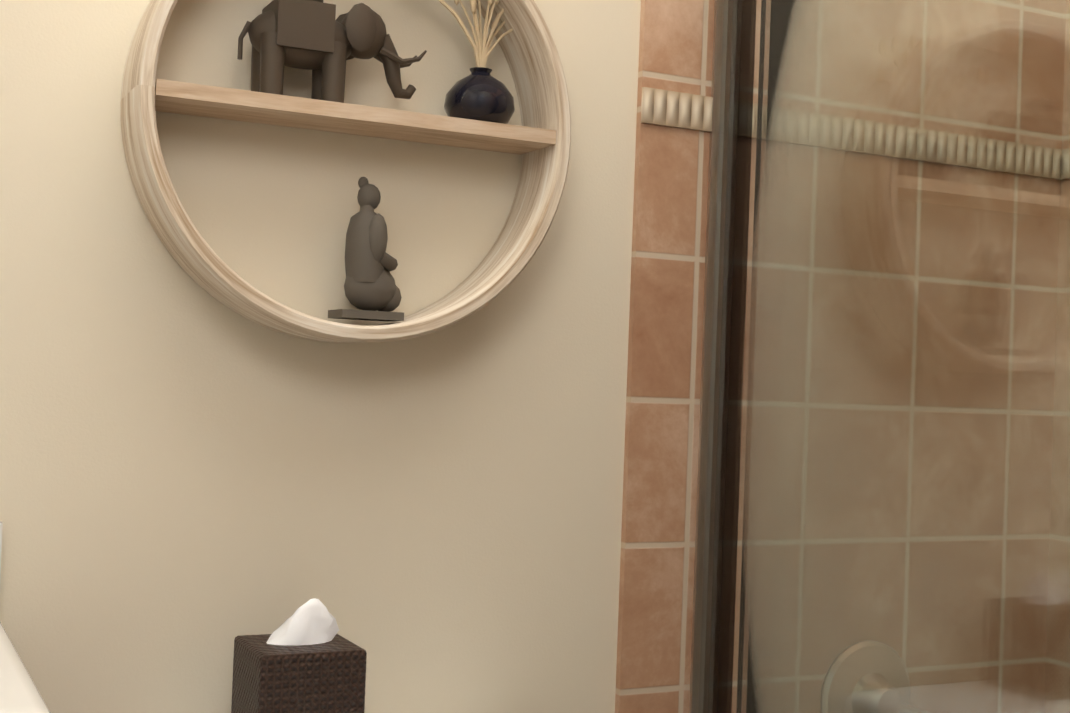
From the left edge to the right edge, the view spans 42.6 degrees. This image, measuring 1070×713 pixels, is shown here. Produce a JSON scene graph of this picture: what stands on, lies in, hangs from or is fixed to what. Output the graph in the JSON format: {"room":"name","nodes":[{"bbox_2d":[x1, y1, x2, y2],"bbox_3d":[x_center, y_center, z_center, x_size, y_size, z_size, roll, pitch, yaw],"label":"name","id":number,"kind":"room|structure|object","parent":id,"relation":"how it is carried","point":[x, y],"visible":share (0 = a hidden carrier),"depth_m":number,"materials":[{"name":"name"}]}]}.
{"room":"bathroom","nodes":[
{"label":"bathroom","id":0,"kind":"room"},
{"bbox_2d":[0,0,640,712],"bbox_3d":[-0.245,-0.311,1.806,2.650,3.100,0.100,3,-1,-26],"label":"wall","id":1,"kind":"structure","parent":0,"point":[196,480],"depth_m":1.73,"materials":[{"name":"beige paint"}]},
{"bbox_2d":[121,0,570,342],"bbox_3d":[-0.221,-0.292,1.700,0.550,0.550,0.109,3,-1,-26],"label":"round wall shelf","id":2,"kind":"object","parent":1,"relation":"attached to","point":[539,140],"visible":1,"depth_m":1.68,"materials":[{"name":"white wood"}]},
{"bbox_2d":[237,0,426,102],"bbox_3d":[-0.248,-0.384,1.684,0.234,0.160,0.074,3,-1,-26],"label":"elephant figurine","id":3,"kind":"object","parent":2,"relation":"on","point":[319,40],"visible":0.96,"depth_m":1.65,"materials":[{"name":"brown metal"}]},
{"bbox_2d":[328,177,403,321],"bbox_3d":[-0.203,-0.135,1.709,0.088,0.178,0.076,3,-1,-26],"label":"figurine","id":4,"kind":"object","parent":2,"relation":"on","point":[372,291],"visible":1,"depth_m":1.69,"materials":[{"name":"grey stone"}]},
{"bbox_2d":[438,0,514,123],"bbox_3d":[-0.083,-0.411,1.768,0.205,0.230,0.092,3,-1,-26],"label":"vase","id":5,"kind":"object","parent":2,"relation":"on","point":[480,92],"visible":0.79,"depth_m":1.75,"materials":[{"name":"black ceramic"}]},
{"bbox_2d":[615,0,1065,712],"bbox_3d":[0.510,-0.277,2.119,0.817,3.100,0.012,3,-1,-26],"label":"wall tile","id":6,"kind":"structure","parent":1,"relation":"attached to","point":[663,420],"depth_m":2.12,"materials":[{"name":"orange tile"}]},
{"bbox_2d":[820,640,929,712],"bbox_3d":[0.582,0.014,2.030,0.190,1.520,0.210,3,-1,-26],"label":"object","id":7,"kind":"object","parent":6,"relation":"attached to","point":[891,679],"depth_m":2.08,"materials":[{"name":"silver metal"}]},
{"bbox_2d":[641,87,1060,179],"bbox_3d":[0.514,-0.337,2.111,0.810,0.050,0.005,3,-1,-26],"label":"trim","id":8,"kind":"structure","parent":1,"relation":"attached to","point":[661,107],"depth_m":2.11,"materials":[{"name":"beige tile"}]},
{"bbox_2d":[1044,0,1069,712],"bbox_3d":[1.292,-0.257,1.577,0.100,3.100,1.680,3,-1,-26],"label":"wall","id":9,"kind":"structure","parent":0,"point":[1059,351],"depth_m":2.27,"materials":[{"name":"tile"}]},
{"bbox_2d":[1061,148,1069,179],"bbox_3d":[1.213,-0.319,1.623,0.005,0.050,1.503,3,-1,-26],"label":"trim","id":10,"kind":"structure","parent":9,"relation":"attached to","point":[1066,152],"depth_m":2.28,"materials":[{"name":"beige tile"}]},
{"bbox_3d":[0.069,1.289,1.027,2.650,0.100,1.780,3,-1,-26],"label":"floor","id":11,"kind":"structure","parent":0,"visible":0},
{"bbox_2d":[0,521,49,712],"bbox_3d":[-0.810,0.673,1.143,0.926,1.068,0.583,3,-1,-26],"label":"bathroom vanity","id":12,"kind":"object","parent":11,"relation":"on","point":[19,692],"visible":0.94,"depth_m":1.20,"materials":[{"name":"white wood"}]},
{"bbox_3d":[0.821,1.091,1.430,0.758,0.365,1.499,3,-1,-26],"label":"bathtub","id":13,"kind":"object","parent":11,"relation":"on","visible":0},
{"bbox_2d":[689,0,1069,712],"bbox_3d":[0.564,0.129,1.302,0.139,1.532,1.500,3,-1,-26],"label":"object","id":14,"kind":"structure","parent":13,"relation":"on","point":[761,52],"depth_m":1.74,"materials":[{"name":"clear glass"}]},
{"bbox_3d":[-0.122,0.855,1.404,0.524,0.765,0.711,3,-1,-26],"label":"toilet","id":15,"kind":"object","parent":11,"relation":"on","visible":0},
{"bbox_2d":[231,598,366,712],"bbox_3d":[-0.277,0.377,1.604,0.125,0.185,0.125,3,-1,-26],"label":"tissue box","id":16,"kind":"object","parent":15,"relation":"on","point":[305,658],"visible":1,"depth_m":1.56,"materials":[{"name":"brown wicker"}]}
]}

